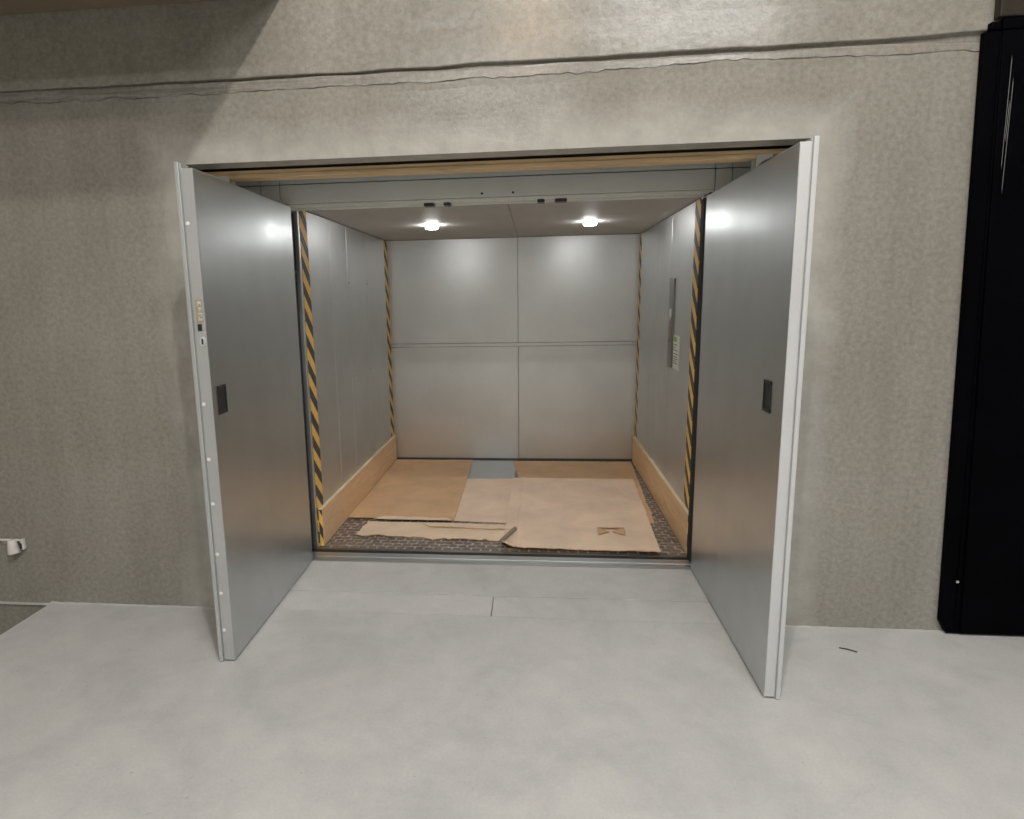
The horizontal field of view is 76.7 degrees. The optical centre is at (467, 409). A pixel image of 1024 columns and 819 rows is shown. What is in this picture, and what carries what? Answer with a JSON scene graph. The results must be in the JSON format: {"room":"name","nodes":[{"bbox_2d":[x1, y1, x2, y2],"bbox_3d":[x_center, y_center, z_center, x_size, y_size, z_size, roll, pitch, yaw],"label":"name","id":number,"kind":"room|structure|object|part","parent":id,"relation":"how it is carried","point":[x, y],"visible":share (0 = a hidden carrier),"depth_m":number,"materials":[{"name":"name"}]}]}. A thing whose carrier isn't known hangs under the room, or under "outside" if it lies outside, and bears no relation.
{"room":"freight elevator lobby","nodes":[
{"label":"freight elevator lobby","id":0,"kind":"room"},
{"bbox_2d":[199,145,793,412],"bbox_3d":[0.178,-1.468,4.631,7.800,4.400,3.290,0,10,6],"label":"wall","id":1,"kind":"structure","parent":0,"point":[783,146],"depth_m":3.05,"materials":[{"name":"grey metal"}]},
{"bbox_2d":[174,162,312,661],"bbox_3d":[-0.994,-0.018,3.083,0.070,2.013,1.085,0,10,4],"label":"door","id":2,"kind":"structure","parent":1,"relation":"in","point":[237,243],"depth_m":2.84,"materials":[{"name":"metal"}]},
{"bbox_3d":[-1.033,-0.379,2.477,0.026,0.087,0.004,0,10,4],"label":"label plate","id":3,"kind":"part","parent":2,"relation":"part of","materials":[{"name":"beige plastic"}]},
{"bbox_3d":[-0.997,-0.042,2.619,0.004,0.116,0.076,0,10,4],"label":"flush pull","id":4,"kind":"part","parent":2,"relation":"part of","materials":[{"name":"black metal"}]},
{"bbox_3d":[-0.999,-0.042,2.619,0.002,0.100,0.060,0,10,5],"label":"finger dish","id":5,"kind":"part","parent":2,"relation":"part of","materials":[{"name":"black metal"}]},
{"bbox_2d":[236,157,772,569],"bbox_3d":[0.132,-0.268,3.544,3.326,2.370,0.163,0,10,6],"label":"door frame","id":6,"kind":"structure","parent":1,"relation":"attached to","point":[683,180],"depth_m":3.37,"materials":[{"name":"metal"}]},
{"bbox_3d":[-1.328,-1.310,3.450,0.444,0.231,0.026,0,10,6],"label":"panel","id":7,"kind":"part","parent":6,"relation":"part of","materials":[{"name":"metal"}]},
{"bbox_3d":[-1.053,-1.310,3.421,0.100,0.231,0.026,0,10,6],"label":"panel","id":8,"kind":"part","parent":6,"relation":"part of","materials":[{"name":"metal"}]},
{"bbox_3d":[0.111,-1.311,3.300,2.234,0.231,0.026,0,10,6],"label":"panel","id":9,"kind":"part","parent":6,"relation":"part of","materials":[{"name":"metal"}]},
{"bbox_3d":[0.114,-1.145,3.327,2.234,0.096,0.030,0,10,6],"label":"head panel","id":10,"kind":"part","parent":6,"relation":"part of","materials":[{"name":"metal"}]},
{"bbox_3d":[0.121,-1.098,3.396,2.238,0.016,0.139,0,10,6],"label":"head rail","id":11,"kind":"part","parent":6,"relation":"part of","materials":[{"name":"metal"}]},
{"bbox_3d":[0.157,0.878,3.720,2.232,0.030,0.116,0,10,6],"label":"sill","id":12,"kind":"part","parent":6,"relation":"part of","materials":[{"name":"metal"}]},
{"bbox_3d":[1.265,-1.312,3.180,0.078,0.231,0.026,0,10,6],"label":"panel","id":13,"kind":"part","parent":6,"relation":"part of","materials":[{"name":"metal"}]},
{"bbox_3d":[1.534,-1.312,3.152,0.454,0.231,0.026,0,10,6],"label":"panel","id":14,"kind":"part","parent":6,"relation":"part of","materials":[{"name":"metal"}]},
{"bbox_2d":[691,136,819,699],"bbox_3d":[1.173,0.001,2.813,0.061,1.987,1.183,0,10,6],"label":"door","id":15,"kind":"structure","parent":1,"relation":"in","point":[759,227],"depth_m":2.50,"materials":[{"name":"metal"}]},
{"bbox_3d":[1.099,-0.049,2.371,0.004,0.116,0.076,0,10,6],"label":"flush pull","id":16,"kind":"part","parent":15,"relation":"part of","materials":[{"name":"black plastic"}]},
{"bbox_3d":[1.101,-0.049,2.371,0.002,0.100,0.060,0,10,6],"label":"finger dish","id":17,"kind":"part","parent":15,"relation":"part of","materials":[{"name":"black metal"}]},
{"bbox_2d":[292,197,702,557],"bbox_3d":[0.282,-0.331,4.754,2.280,2.075,2.250,0,10,6],"label":"car","id":18,"kind":"object","parent":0,"point":[374,305],"depth_m":5.56,"materials":[{"name":"metal"}]},
{"bbox_3d":[-0.950,-0.139,3.780,0.030,2.015,0.025,0,10,6],"label":"post","id":19,"kind":"part","parent":18,"relation":"part of","materials":[{"name":"metal"}]},
{"bbox_3d":[-0.921,-0.185,4.057,0.030,2.011,0.517,0,10,6],"label":"panel","id":20,"kind":"part","parent":18,"relation":"part of","materials":[{"name":"metal"}]},
{"bbox_3d":[-0.875,-0.263,4.498,0.030,2.011,0.377,0,10,6],"label":"panel","id":21,"kind":"part","parent":18,"relation":"part of","materials":[{"name":"metal"}]},
{"bbox_3d":[-0.830,-0.339,4.934,0.030,2.011,0.507,0,10,6],"label":"panel","id":22,"kind":"part","parent":18,"relation":"part of","materials":[{"name":"metal"}]},
{"bbox_3d":[-0.764,-0.450,5.564,0.030,2.011,0.772,0,10,6],"label":"panel","id":23,"kind":"part","parent":18,"relation":"part of","materials":[{"name":"metal"}]},
{"bbox_2d":[349,459,472,520],"bbox_3d":[-0.382,0.612,5.210,0.744,0.013,1.672,0,10,6],"label":"cardboard sheet","id":24,"kind":"object","parent":18,"relation":"on","point":[411,489],"visible":1,"depth_m":5.03,"materials":[{"name":"beige cardboard"}]},
{"bbox_3d":[-0.268,-1.341,4.651,1.188,0.030,2.215,0,10,6],"label":"ceiling panel","id":25,"kind":"part","parent":18,"relation":"part of","materials":[{"name":"metal"}]},
{"bbox_3d":[-0.206,0.790,4.198,1.021,0.012,0.322,0,10,6],"label":"cardboard strip","id":26,"kind":"part","parent":18,"relation":"part of","materials":[{"name":"beige cardboard"}]},
{"bbox_2d":[425,224,437,229],"bbox_3d":[-0.258,-1.304,4.608,0.092,0.028,0.092,0,10,6],"label":"recessed light","id":27,"kind":"object","parent":18,"relation":"attached to","point":[428,226],"depth_m":4.57,"materials":[{"name":"white"}]},
{"bbox_3d":[-0.148,-1.058,5.804,1.188,0.919,0.030,0,10,6],"label":"panel","id":28,"kind":"part","parent":18,"relation":"part of","materials":[{"name":"metal"}]},
{"bbox_3d":[-0.129,-0.060,5.977,1.188,1.038,0.030,0,10,6],"label":"panel","id":29,"kind":"part","parent":18,"relation":"part of","materials":[{"name":"metal"}]},
{"bbox_3d":[-0.001,0.768,4.250,0.626,0.010,0.093,0,10,7],"label":"cardboard strip","id":30,"kind":"part","parent":18,"relation":"part of","materials":[{"name":"beige cardboard"}]},
{"bbox_2d":[447,479,512,522],"bbox_3d":[0.140,0.670,4.863,0.468,0.007,1.069,0,10,6],"label":"cardboard sheet","id":31,"kind":"object","parent":18,"relation":"on","point":[482,500],"visible":0.91,"depth_m":4.78,"materials":[{"name":"beige cardboard"}]},
{"bbox_2d":[467,460,515,478],"bbox_3d":[0.213,0.533,5.667,0.419,0.002,0.671,0,10,6],"label":"sheet","id":32,"kind":"object","parent":18,"relation":"on","point":[480,469],"visible":0.97,"depth_m":5.66,"materials":[{"name":"grey metal"}]},
{"bbox_3d":[0.189,0.865,3.845,2.220,0.032,0.025,0,10,6],"label":"car sill","id":33,"kind":"part","parent":18,"relation":"part of","materials":[{"name":"metal"}]},
{"bbox_3d":[0.302,0.676,4.929,2.220,0.030,2.190,0,10,6],"label":"floor plate","id":34,"kind":"part","parent":18,"relation":"part of","materials":[{"name":"beige cardboard"}]},
{"bbox_3d":[0.394,-0.589,5.829,2.260,0.028,0.032,0,10,6],"label":"joint rail","id":35,"kind":"part","parent":18,"relation":"part of","materials":[{"name":"metal"}]},
{"bbox_3d":[0.997,-0.062,5.860,1.068,1.038,0.030,0,10,6],"label":"panel","id":36,"kind":"part","parent":18,"relation":"part of","materials":[{"name":"metal"}]},
{"bbox_3d":[0.978,-1.059,5.687,1.068,0.919,0.030,0,10,6],"label":"panel","id":37,"kind":"part","parent":18,"relation":"part of","materials":[{"name":"metal"}]},
{"bbox_2d":[499,477,660,551],"bbox_3d":[0.762,0.685,4.549,1.012,0.048,1.548,0,10,6],"label":"cardboard sheet","id":38,"kind":"object","parent":18,"relation":"on","point":[548,513],"visible":1,"depth_m":4.38,"materials":[{"name":"beige cardboard"}]},
{"bbox_2d":[513,461,654,523],"bbox_3d":[0.864,0.615,5.101,1.062,0.007,1.632,0,10,6],"label":"cardboard sheet","id":39,"kind":"object","parent":18,"relation":"on","point":[526,469],"visible":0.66,"depth_m":5.57,"materials":[{"name":"beige cardboard"}]},
{"bbox_2d":[584,221,596,225],"bbox_3d":[0.864,-1.318,4.566,0.092,0.028,0.092,0,10,6],"label":"recessed light","id":40,"kind":"object","parent":18,"relation":"attached to","point":[586,223],"depth_m":4.53,"materials":[{"name":"white"}]},
{"bbox_3d":[0.858,-1.342,4.534,1.068,0.030,2.215,0,10,6],"label":"ceiling panel","id":41,"kind":"part","parent":18,"relation":"part of","materials":[{"name":"metal"}]},
{"bbox_2d":[599,528,625,535],"bbox_3d":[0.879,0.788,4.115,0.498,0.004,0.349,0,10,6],"label":"cardboard offcut","id":42,"kind":"object","parent":18,"relation":"on","point":[610,530],"visible":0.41,"depth_m":4.12,"materials":[{"name":"beige cardboard"}]},
{"bbox_3d":[1.469,-0.445,5.287,0.030,2.011,0.862,0,10,6],"label":"panel","id":43,"kind":"part","parent":18,"relation":"part of","materials":[{"name":"metal"}]},
{"bbox_3d":[1.401,-0.329,4.628,0.030,2.011,0.477,0,10,6],"label":"panel","id":44,"kind":"part","parent":18,"relation":"part of","materials":[{"name":"metal"}]},
{"bbox_3d":[1.341,-0.573,4.260,0.012,0.580,0.140,0,10,6],"label":"control panel","id":45,"kind":"part","parent":18,"relation":"part of","materials":[{"name":"metal"}]},
{"bbox_3d":[1.333,-0.215,3.981,0.030,2.011,0.837,0,10,6],"label":"panel","id":46,"kind":"part","parent":18,"relation":"part of","materials":[{"name":"metal"}]},
{"bbox_2d":[275,591,721,623],"bbox_3d":[0.091,1.018,3.191,2.680,0.099,0.206,0,10,6],"label":"floor strip","id":47,"kind":"object","parent":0,"point":[527,607],"visible":0.43,"depth_m":3.17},
{"bbox_2d":[289,561,709,602],"bbox_3d":[0.122,0.965,3.484,2.680,0.102,0.380,0,10,6],"label":"floor","id":48,"kind":"structure","parent":0,"point":[635,584],"depth_m":3.45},
{"bbox_2d":[0,0,1001,634],"bbox_3d":[-0.003,-1.023,2.880,7.800,4.670,0.312,0,10,6],"label":"wall","id":49,"kind":"structure","parent":0,"point":[101,477],"depth_m":2.76,"materials":[{"name":"concrete"}]},
{"bbox_2d":[0,538,25,554],"bbox_3d":[-2.555,0.690,3.266,0.640,0.076,0.063,0,10,6],"label":"pipe","id":50,"kind":"object","parent":49,"relation":"attached to","point":[12,545],"visible":1,"depth_m":3.23,"materials":[{"name":"white paint"}]},
{"bbox_2d":[7,539,20,554],"bbox_3d":[-2.281,0.690,3.234,0.056,0.076,0.055,0,10,6],"label":"outlet","id":51,"kind":"object","parent":50,"relation":"attached to","point":[12,545],"depth_m":3.22,"materials":[{"name":"white paint"}]},
{"bbox_2d":[0,0,211,14],"bbox_3d":[-2.393,-2.013,2.362,3.155,0.752,0.848,0,10,6],"label":"trim","id":52,"kind":"structure","parent":49,"relation":"attached to","point":[7,7],"depth_m":2.72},
{"bbox_2d":[0,601,945,632],"bbox_3d":[-0.478,0.992,3.127,6.800,0.018,0.018,0,10,6],"label":"trim","id":53,"kind":"structure","parent":49,"relation":"attached to","point":[17,603],"depth_m":3.23,"materials":[{"name":"grey concrete"}]},
{"bbox_2d":[204,148,788,184],"bbox_3d":[0.066,-1.092,2.964,2.660,0.082,0.090,0,10,6],"label":"door frame","id":54,"kind":"structure","parent":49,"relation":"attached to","point":[756,157],"depth_m":2.92,"materials":[{"name":"brown wood"}]},
{"bbox_2d":[937,17,1023,635],"bbox_3d":[2.804,-0.241,2.554,1.676,2.484,0.041,0,10,6],"label":"sliding door","id":55,"kind":"structure","parent":49,"relation":"in","point":[981,588],"depth_m":2.63,"materials":[{"name":"black metal"}]},
{"bbox_2d":[994,0,1023,19],"bbox_3d":[2.327,-2.380,2.221,0.855,1.852,0.038,0,10,6],"label":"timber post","id":56,"kind":"object","parent":49,"relation":"attached to","point":[1003,8],"visible":1,"depth_m":2.39,"materials":[{"name":"brown wood"}]},
{"bbox_2d":[0,603,1023,818],"bbox_3d":[0.530,1.746,-0.408,6.065,0.320,7.000,0,10,6],"label":"floor","id":57,"kind":"structure","parent":0,"point":[107,711],"depth_m":2.32,"materials":[{"name":"grey concrete"}]}
]}

